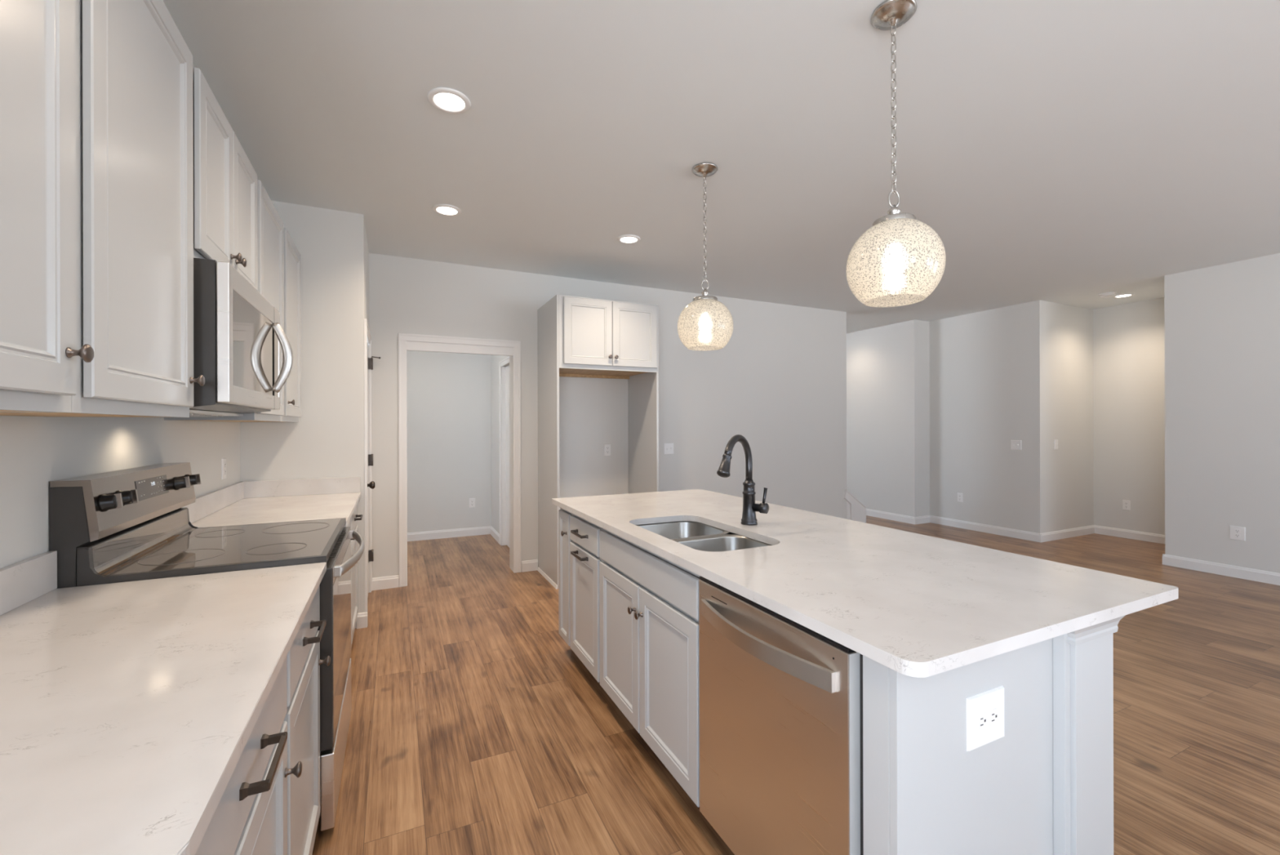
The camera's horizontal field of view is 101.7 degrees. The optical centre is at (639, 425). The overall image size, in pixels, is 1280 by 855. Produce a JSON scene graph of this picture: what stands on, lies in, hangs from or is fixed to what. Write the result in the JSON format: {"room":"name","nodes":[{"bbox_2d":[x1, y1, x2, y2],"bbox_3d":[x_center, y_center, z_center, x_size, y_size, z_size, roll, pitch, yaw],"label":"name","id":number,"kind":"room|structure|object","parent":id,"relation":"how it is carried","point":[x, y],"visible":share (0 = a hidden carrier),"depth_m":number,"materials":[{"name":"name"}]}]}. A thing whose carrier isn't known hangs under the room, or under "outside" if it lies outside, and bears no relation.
{"room":"kitchen","nodes":[
{"label":"kitchen","id":0,"kind":"room"},
{"bbox_2d":[0,415,240,568],"bbox_3d":[-0.900,-0.034,-0.202,0.120,2.733,7.605,0,0,-25],"label":"wall","id":1,"kind":"structure","parent":0,"point":[35,451],"depth_m":1.54,"materials":[{"name":"paint"}]},
{"bbox_2d":[0,550,57,615],"bbox_3d":[-1.304,0.388,0.820,0.018,0.102,1.289,0,0,-25],"label":"backsplash","id":2,"kind":"structure","parent":1,"relation":"attached to","point":[24,581],"depth_m":1.29,"materials":[{"name":"white stone"}]},
{"bbox_2d":[0,0,93,412],"bbox_3d":[-1.026,-0.552,0.613,0.350,1.055,0.663,0,0,-25],"label":"upper cabinet","id":3,"kind":"object","parent":1,"relation":"attached to","point":[38,353],"visible":1,"depth_m":0.86,"materials":[{"name":"paint"}]},
{"bbox_2d":[0,0,204,417],"bbox_3d":[-1.301,-0.551,1.193,0.350,1.055,0.616,0,0,-25],"label":"upper cabinet","id":4,"kind":"object","parent":1,"relation":"attached to","point":[134,64],"visible":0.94,"depth_m":1.19,"materials":[{"name":"paint"}]},
{"bbox_2d":[221,457,226,479],"bbox_3d":[-2.273,0.236,2.852,0.008,0.114,0.070,0,0,-25],"label":"wall outlet","id":5,"kind":"object","parent":1,"relation":"attached to","point":[223,460],"visible":1,"depth_m":2.84,"materials":[{"name":"white plastic"}]},
{"bbox_2d":[164,179,284,421],"bbox_3d":[-1.896,-0.549,2.450,0.350,1.055,0.584,0,0,-25],"label":"upper cabinet","id":6,"kind":"object","parent":1,"relation":"attached to","point":[270,225],"visible":0.17,"depth_m":2.47,"materials":[{"name":"paint"}]},
{"bbox_2d":[192,65,257,290],"bbox_3d":[-1.602,-0.787,1.829,0.350,0.580,0.787,0,0,-25],"label":"upper cabinet","id":7,"kind":"object","parent":1,"relation":"attached to","point":[225,217],"visible":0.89,"depth_m":1.78,"materials":[{"name":"paint"}]},
{"bbox_2d":[189,257,293,416],"bbox_3d":[-1.550,-0.265,1.855,0.462,0.458,0.778,0,0,-25],"label":"microwave","id":8,"kind":"object","parent":7,"relation":"attached to","point":[238,335],"visible":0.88,"depth_m":1.65,"materials":[{"name":"metal"}]},
{"bbox_2d":[231,227,301,422],"bbox_3d":[-2.145,-0.548,2.978,0.350,1.055,0.580,0,0,-25],"label":"upper cabinet","id":9,"kind":"object","parent":1,"relation":"attached to","point":[292,257],"visible":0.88,"depth_m":3.04,"materials":[{"name":"paint"}]},
{"bbox_2d":[240,200,364,628],"bbox_3d":[-2.193,-0.030,3.308,0.785,2.733,0.045,0,0,-25],"label":"wall","id":10,"kind":"structure","parent":0,"point":[327,439],"depth_m":3.37,"materials":[{"name":"paint"}]},
{"bbox_2d":[356,611,367,628],"bbox_3d":[-1.835,1.286,3.441,0.063,0.098,0.015,0,0,-25],"label":"baseboard","id":11,"kind":"structure","parent":10,"relation":"attached to","point":[362,619],"depth_m":3.44,"materials":[{"name":"paint"}]},
{"bbox_2d":[364,221,369,545],"bbox_3d":[-2.066,-0.031,3.840,0.100,2.733,0.809,0,0,-25],"label":"wall","id":12,"kind":"structure","parent":0,"point":[366,246],"depth_m":3.88,"materials":[{"name":"paint"}]},
{"bbox_2d":[364,318,372,612],"bbox_3d":[-2.047,0.314,3.823,0.117,2.043,0.843,0,0,-25],"label":"trim","id":13,"kind":"structure","parent":12,"relation":"attached to","point":[366,331],"depth_m":3.47,"materials":[{"name":"paint"}]},
{"bbox_2d":[366,341,380,597],"bbox_3d":[-1.993,0.340,3.856,0.125,1.968,0.737,0,0,-25],"label":"door","id":14,"kind":"structure","parent":12,"relation":"in","point":[370,360],"depth_m":4.11,"materials":[{"name":"paint"}]},
{"bbox_2d":[406,350,491,532],"bbox_3d":[-2.527,-0.029,6.159,1.900,2.733,0.104,0,0,-25],"label":"wall","id":15,"kind":"structure","parent":0,"point":[449,394],"depth_m":6.22,"materials":[{"name":"paint"}]},
{"bbox_2d":[407,525,499,543],"bbox_3d":[-2.462,1.288,5.785,1.690,0.098,0.624,0,0,-25],"label":"baseboard","id":16,"kind":"structure","parent":15,"relation":"attached to","point":[438,534],"depth_m":6.19,"materials":[{"name":"paint"}]},
{"bbox_2d":[469,497,475,507],"bbox_3d":[-2.036,0.940,6.327,0.070,0.114,0.008,0,0,-25],"label":"wall outlet","id":17,"kind":"object","parent":15,"relation":"attached to","point":[472,500],"visible":1,"depth_m":6.33,"materials":[{"name":"white plastic"}]},
{"bbox_2d":[490,355,509,533],"bbox_3d":[-1.434,-0.033,5.697,0.100,2.733,1.666,0,0,-25],"label":"wall","id":18,"kind":"structure","parent":0,"point":[495,359],"depth_m":6.17,"materials":[{"name":"paint"}]},
{"bbox_2d":[498,355,509,545],"bbox_3d":[-1.349,0.312,5.487,0.107,2.044,0.853,0,0,-25],"label":"trim","id":19,"kind":"structure","parent":18,"relation":"attached to","point":[501,369],"depth_m":5.80,"materials":[{"name":"paint"}]},
{"bbox_2d":[505,364,509,546],"bbox_3d":[-1.328,0.335,5.492,0.035,1.973,0.723,0,0,-25],"label":"door","id":20,"kind":"structure","parent":18,"relation":"in","point":[507,368],"depth_m":5.72,"materials":[{"name":"paint"}]},
{"bbox_2d":[368,253,846,577],"bbox_3d":[0.104,-0.037,5.409,5.365,2.733,0.171,0,0,-25],"label":"wall","id":21,"kind":"structure","parent":0,"point":[779,382],"depth_m":5.38,"materials":[{"name":"paint"}]},
{"bbox_2d":[372,559,537,590],"bbox_3d":[0.166,1.280,5.333,5.205,0.098,0.015,0,0,-25],"label":"baseboard","id":22,"kind":"structure","parent":21,"relation":"attached to","point":[390,581],"depth_m":4.29,"materials":[{"name":"paint"}]},
{"bbox_2d":[398,333,521,586],"bbox_3d":[-1.579,0.285,4.610,1.008,2.099,0.202,0,0,-25],"label":"trim","id":23,"kind":"structure","parent":21,"relation":"attached to","point":[414,342],"depth_m":4.56,"materials":[{"name":"paint"}]},
{"bbox_2d":[604,444,610,455],"bbox_3d":[-0.318,0.239,5.109,0.070,0.114,0.008,0,0,-25],"label":"wall outlet","id":24,"kind":"object","parent":21,"relation":"attached to","point":[606,446],"visible":1,"depth_m":5.11,"materials":[{"name":"white plastic"}]},
{"bbox_2d":[663,443,673,453],"bbox_3d":[0.301,0.241,5.398,0.116,0.114,0.015,0,0,-25],"label":"light switch","id":25,"kind":"object","parent":21,"relation":"attached to","point":[668,447],"visible":1,"depth_m":5.40,"materials":[{"name":"white plastic"}]},
{"bbox_2d":[844,489,866,522],"bbox_3d":[2.649,1.067,6.594,0.344,0.512,0.182,0,0,-25],"label":"trim","id":26,"kind":"structure","parent":21,"relation":"attached to","point":[855,511],"depth_m":6.50,"materials":[{"name":"paint"}]},
{"bbox_2d":[162,0,1279,333],"bbox_3d":[2.176,-1.439,3.576,9.200,0.060,11.800,0,0,-25],"label":"ceiling","id":27,"kind":"structure","parent":0,"point":[1064,152],"depth_m":2.51,"materials":[{"name":"paint"}]},
{"bbox_2d":[432,204,461,216],"bbox_3d":[-1.252,-1.394,3.381,0.176,0.010,0.176,0,0,-25],"label":"recessed light","id":28,"kind":"object","parent":27,"relation":"in","point":[442,209],"visible":1,"depth_m":3.37,"materials":[{"name":"white plastic"}]},
{"bbox_2d":[427,87,471,113],"bbox_3d":[-0.821,-1.395,2.246,0.176,0.010,0.176,0,0,-25],"label":"recessed light","id":29,"kind":"object","parent":27,"relation":"in","point":[450,100],"visible":1,"depth_m":2.24,"materials":[{"name":"white plastic"}]},
{"bbox_2d":[617,234,640,244],"bbox_3d":[-0.084,-1.397,3.919,0.176,0.010,0.176,0,0,-25],"label":"recessed light","id":30,"kind":"object","parent":27,"relation":"in","point":[628,238],"visible":1,"depth_m":3.90,"materials":[{"name":"white plastic"}]},
{"bbox_2d":[677,162,733,351],"bbox_3d":[0.356,-0.912,2.853,0.304,0.981,0.304,0,0,-25],"label":"pendant light","id":31,"kind":"object","parent":27,"relation":"hanging from","point":[705,323],"visible":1,"depth_m":2.76,"materials":[{"name":"white glass"}]},
{"bbox_2d":[845,0,946,306],"bbox_3d":[0.863,-0.914,1.774,0.304,0.981,0.304,0,0,-25],"label":"pendant light","id":32,"kind":"object","parent":27,"relation":"hanging from","point":[900,260],"visible":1,"depth_m":1.69,"materials":[{"name":"white glass"}]},
{"bbox_2d":[1098,291,1116,297],"bbox_3d":[5.016,-1.397,5.594,0.144,0.038,0.144,0,0,-25],"label":"smoke detector","id":33,"kind":"object","parent":27,"relation":"attached to","point":[1105,295],"visible":1,"depth_m":5.56,"materials":[{"name":"white plastic"}]},
{"bbox_2d":[1112,293,1134,297],"bbox_3d":[5.264,-1.412,5.678,0.176,0.010,0.176,0,0,-25],"label":"recessed light","id":34,"kind":"object","parent":27,"relation":"in","point":[1126,295],"visible":0.98,"depth_m":5.67,"materials":[{"name":"white plastic"}]},
{"bbox_2d":[311,515,1279,854],"bbox_3d":[2.184,1.354,3.576,9.200,0.060,11.800,0,0,-25],"label":"floor","id":35,"kind":"structure","parent":0,"point":[475,727],"depth_m":2.32,"materials":[{"name":"brown wood"}]},
{"bbox_2d":[48,462,364,831],"bbox_3d":[-1.424,0.742,1.911,0.732,1.184,0.779,0,0,-25],"label":"range","id":36,"kind":"object","parent":35,"relation":"on","point":[131,524],"visible":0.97,"depth_m":1.69,"materials":[{"name":"metal"}]},
{"bbox_2d":[195,657,302,854],"bbox_3d":[-0.902,0.899,0.728,0.664,0.866,0.677,0,0,-25],"label":"base cabinet","id":37,"kind":"object","parent":35,"relation":"on","point":[250,817],"visible":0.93,"depth_m":0.90,"materials":[{"name":"paint"}]},
{"bbox_2d":[0,550,326,854],"bbox_3d":[-1.022,0.401,0.954,0.643,0.130,1.289,0,0,-25],"label":"countertop","id":38,"kind":"structure","parent":37,"relation":"on","point":[129,710],"depth_m":0.84,"materials":[{"name":"white stone"}]},
{"bbox_2d":[284,584,330,854],"bbox_3d":[-1.167,0.900,1.287,0.664,0.866,0.557,0,0,-25],"label":"base cabinet","id":39,"kind":"object","parent":35,"relation":"on","point":[302,717],"visible":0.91,"depth_m":1.40,"materials":[{"name":"paint"}]},
{"bbox_2d":[346,517,355,647],"bbox_3d":[-1.748,0.902,2.518,0.664,0.866,0.585,0,0,-25],"label":"base cabinet","id":40,"kind":"object","parent":35,"relation":"on","point":[349,522],"visible":0.02,"depth_m":2.88,"materials":[{"name":"paint"}]},
{"bbox_2d":[181,476,360,527],"bbox_3d":[-1.884,0.403,2.777,0.643,0.130,1.173,0,0,-25],"label":"countertop","id":41,"kind":"structure","parent":40,"relation":"on","point":[264,501],"depth_m":2.88,"materials":[{"name":"white stone"}]},
{"bbox_2d":[350,503,362,642],"bbox_3d":[-1.999,0.903,3.047,0.664,0.866,0.582,0,0,-25],"label":"base cabinet","id":42,"kind":"object","parent":35,"relation":"on","point":[354,518],"visible":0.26,"depth_m":3.20,"materials":[{"name":"paint"}]},
{"bbox_2d":[558,507,572,645],"bbox_3d":[-0.183,0.897,3.099,0.624,0.866,0.216,0,0,-25],"label":"base cabinet","id":43,"kind":"object","parent":35,"relation":"on","point":[564,540],"visible":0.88,"depth_m":2.99,"materials":[{"name":"paint"}]},
{"bbox_2d":[569,513,602,684],"bbox_3d":[-0.043,0.897,2.794,0.632,0.866,0.452,0,0,-25],"label":"base cabinet","id":44,"kind":"object","parent":35,"relation":"on","point":[584,559],"visible":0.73,"depth_m":2.65,"materials":[{"name":"paint"}]},
{"bbox_2d":[537,294,658,588],"bbox_3d":[-0.384,0.131,4.707,0.944,2.400,0.678,0,0,-25],"label":"tall cabinet","id":45,"kind":"object","parent":35,"relation":"on","point":[577,336],"visible":0.94,"depth_m":4.52,"materials":[{"name":"paint"}]},
{"bbox_2d":[599,528,737,808],"bbox_3d":[0.251,0.896,2.182,0.624,0.866,0.901,0,0,-25],"label":"base cabinet","id":46,"kind":"object","parent":35,"relation":"on","point":[649,606],"visible":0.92,"depth_m":1.96,"materials":[{"name":"paint"}]},
{"bbox_2d":[698,576,863,854],"bbox_3d":[0.563,0.900,1.484,0.653,0.856,0.616,0,0,-25],"label":"dishwasher","id":47,"kind":"object","parent":35,"relation":"on","point":[781,700],"visible":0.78,"depth_m":1.30,"materials":[{"name":"metal"}]},
{"bbox_2d":[860,653,863,854],"bbox_3d":[0.601,0.853,1.502,0.568,0.750,0.616,0,0,-25],"label":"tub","id":48,"kind":"object","parent":47,"relation":"in","point":[861,655],"depth_m":1.11,"materials":[{"name":"metal"}]},
{"bbox_2d":[862,614,1125,854],"bbox_3d":[0.356,0.896,2.197,0.758,0.866,2.370,0,0,-25],"label":"panel","id":49,"kind":"object","parent":35,"relation":"on","point":[1045,786],"visible":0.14,"depth_m":1.15,"materials":[{"name":"paint"}]},
{"bbox_2d":[551,488,1178,677],"bbox_3d":[0.454,0.448,2.253,1.040,0.028,2.406,0,0,-25],"label":"countertop","id":50,"kind":"structure","parent":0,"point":[913,604],"depth_m":1.44,"materials":[{"name":"white stone"}]},
{"bbox_2d":[628,520,772,578],"bbox_3d":[0.238,0.554,2.160,0.409,0.182,0.749,0,0,-25],"label":"sink","id":51,"kind":"object","parent":50,"relation":"in","point":[698,535],"visible":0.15,"depth_m":2.19,"materials":[{"name":"silver metal"}]},
{"bbox_2d":[716,434,768,524],"bbox_3d":[0.430,0.236,2.184,0.120,0.396,0.319,0,0,35],"label":"faucet","id":52,"kind":"object","parent":50,"relation":"on","point":[749,507],"visible":1,"depth_m":2.27,"materials":[{"name":"grey metal"}]},
{"bbox_2d":[846,320,929,516],"bbox_3d":[3.717,-0.047,8.855,1.705,2.733,3.370,0,0,-25],"label":"wall","id":53,"kind":"structure","parent":0,"point":[888,366],"depth_m":7.33,"materials":[{"name":"paint"}]},
{"bbox_2d":[866,508,1041,542],"bbox_3d":[3.392,1.272,7.896,0.320,0.098,4.623,0,0,-25],"label":"baseboard","id":54,"kind":"structure","parent":53,"relation":"attached to","point":[1033,536],"depth_m":6.72,"materials":[{"name":"paint"}]},
{"bbox_2d":[966,684,1004,751],"bbox_3d":[0.746,0.630,1.121,0.126,0.112,0.008,0,0,-25],"label":"wall outlet","id":55,"kind":"object","parent":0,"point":[985,709],"visible":1,"depth_m":1.12,"materials":[{"name":"white plastic"}]},
{"bbox_2d":[977,711,986,729],"bbox_3d":[0.729,0.630,1.111,0.029,0.033,0.002,0,0,-25],"label":"receptacle","id":56,"kind":"object","parent":55,"relation":"attached to","point":[981,716],"depth_m":1.11,"materials":[{"name":"white plastic"}]},
{"bbox_2d":[988,707,998,725],"bbox_3d":[0.764,0.630,1.128,0.029,0.033,0.002,0,0,-25],"label":"receptacle","id":57,"kind":"object","parent":55,"relation":"attached to","point":[993,712],"depth_m":1.13,"materials":[{"name":"white plastic"}]},
{"bbox_2d":[929,299,1093,533],"bbox_3d":[4.862,-0.050,6.793,1.400,2.733,1.338,0,0,-25],"label":"wall","id":58,"kind":"structure","parent":0,"point":[1024,371],"depth_m":6.25,"materials":[{"name":"paint"}]},
{"bbox_2d":[957,492,963,502],"bbox_3d":[4.122,0.927,6.717,0.008,0.114,0.070,0,0,-25],"label":"wall outlet","id":59,"kind":"object","parent":58,"relation":"attached to","point":[960,499],"visible":1,"depth_m":6.71,"materials":[{"name":"white plastic"}]},
{"bbox_2d":[1010,440,1021,449],"bbox_3d":[4.403,0.230,6.109,0.015,0.114,0.116,0,0,-25],"label":"light switch","id":60,"kind":"object","parent":58,"relation":"attached to","point":[1015,444],"visible":1,"depth_m":6.11,"materials":[{"name":"white plastic"}]},
{"bbox_2d":[1054,439,1057,448],"bbox_3d":[4.812,0.221,6.019,0.070,0.114,0.015,0,0,-25],"label":"light switch","id":61,"kind":"object","parent":58,"relation":"attached to","point":[1055,440],"visible":1,"depth_m":6.02,"materials":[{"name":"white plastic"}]},
{"bbox_2d":[1039,524,1164,543],"bbox_3d":[5.252,1.266,5.652,1.152,0.098,1.055,0,0,-25],"label":"baseboard","id":62,"kind":"structure","parent":58,"relation":"attached to","point":[1072,532],"depth_m":6.07,"materials":[{"name":"paint"}]},
{"bbox_2d":[1093,297,1164,534],"bbox_3d":[5.888,-0.053,5.954,0.263,2.733,1.055,0,0,-25],"label":"wall","id":63,"kind":"structure","parent":0,"point":[1129,339],"depth_m":6.06,"materials":[{"name":"paint"}]},
{"bbox_2d":[1122,499,1130,510],"bbox_3d":[5.678,0.930,6.086,0.008,0.114,0.070,0,0,-25],"label":"wall outlet","id":64,"kind":"object","parent":63,"relation":"attached to","point":[1126,504],"visible":1,"depth_m":6.08,"materials":[{"name":"white plastic"}]},
{"bbox_2d":[1164,253,1279,573],"bbox_3d":[6.869,-0.056,2.551,1.400,2.733,5.937,0,0,-25],"label":"wall","id":65,"kind":"structure","parent":0,"point":[1222,322],"depth_m":4.59,"materials":[{"name":"paint"}]},
{"bbox_2d":[1162,553,1279,585],"bbox_3d":[6.700,1.262,2.589,1.152,0.098,5.752,0,0,-25],"label":"baseboard","id":66,"kind":"structure","parent":65,"relation":"attached to","point":[1265,576],"depth_m":4.58,"materials":[{"name":"paint"}]},
{"bbox_2d":[1230,525,1245,541],"bbox_3d":[5.166,0.932,4.509,0.008,0.118,0.092,0,0,-25],"label":"wall outlet","id":67,"kind":"object","parent":65,"relation":"attached to","point":[1236,532],"visible":1,"depth_m":4.50,"materials":[{"name":"white plastic"}]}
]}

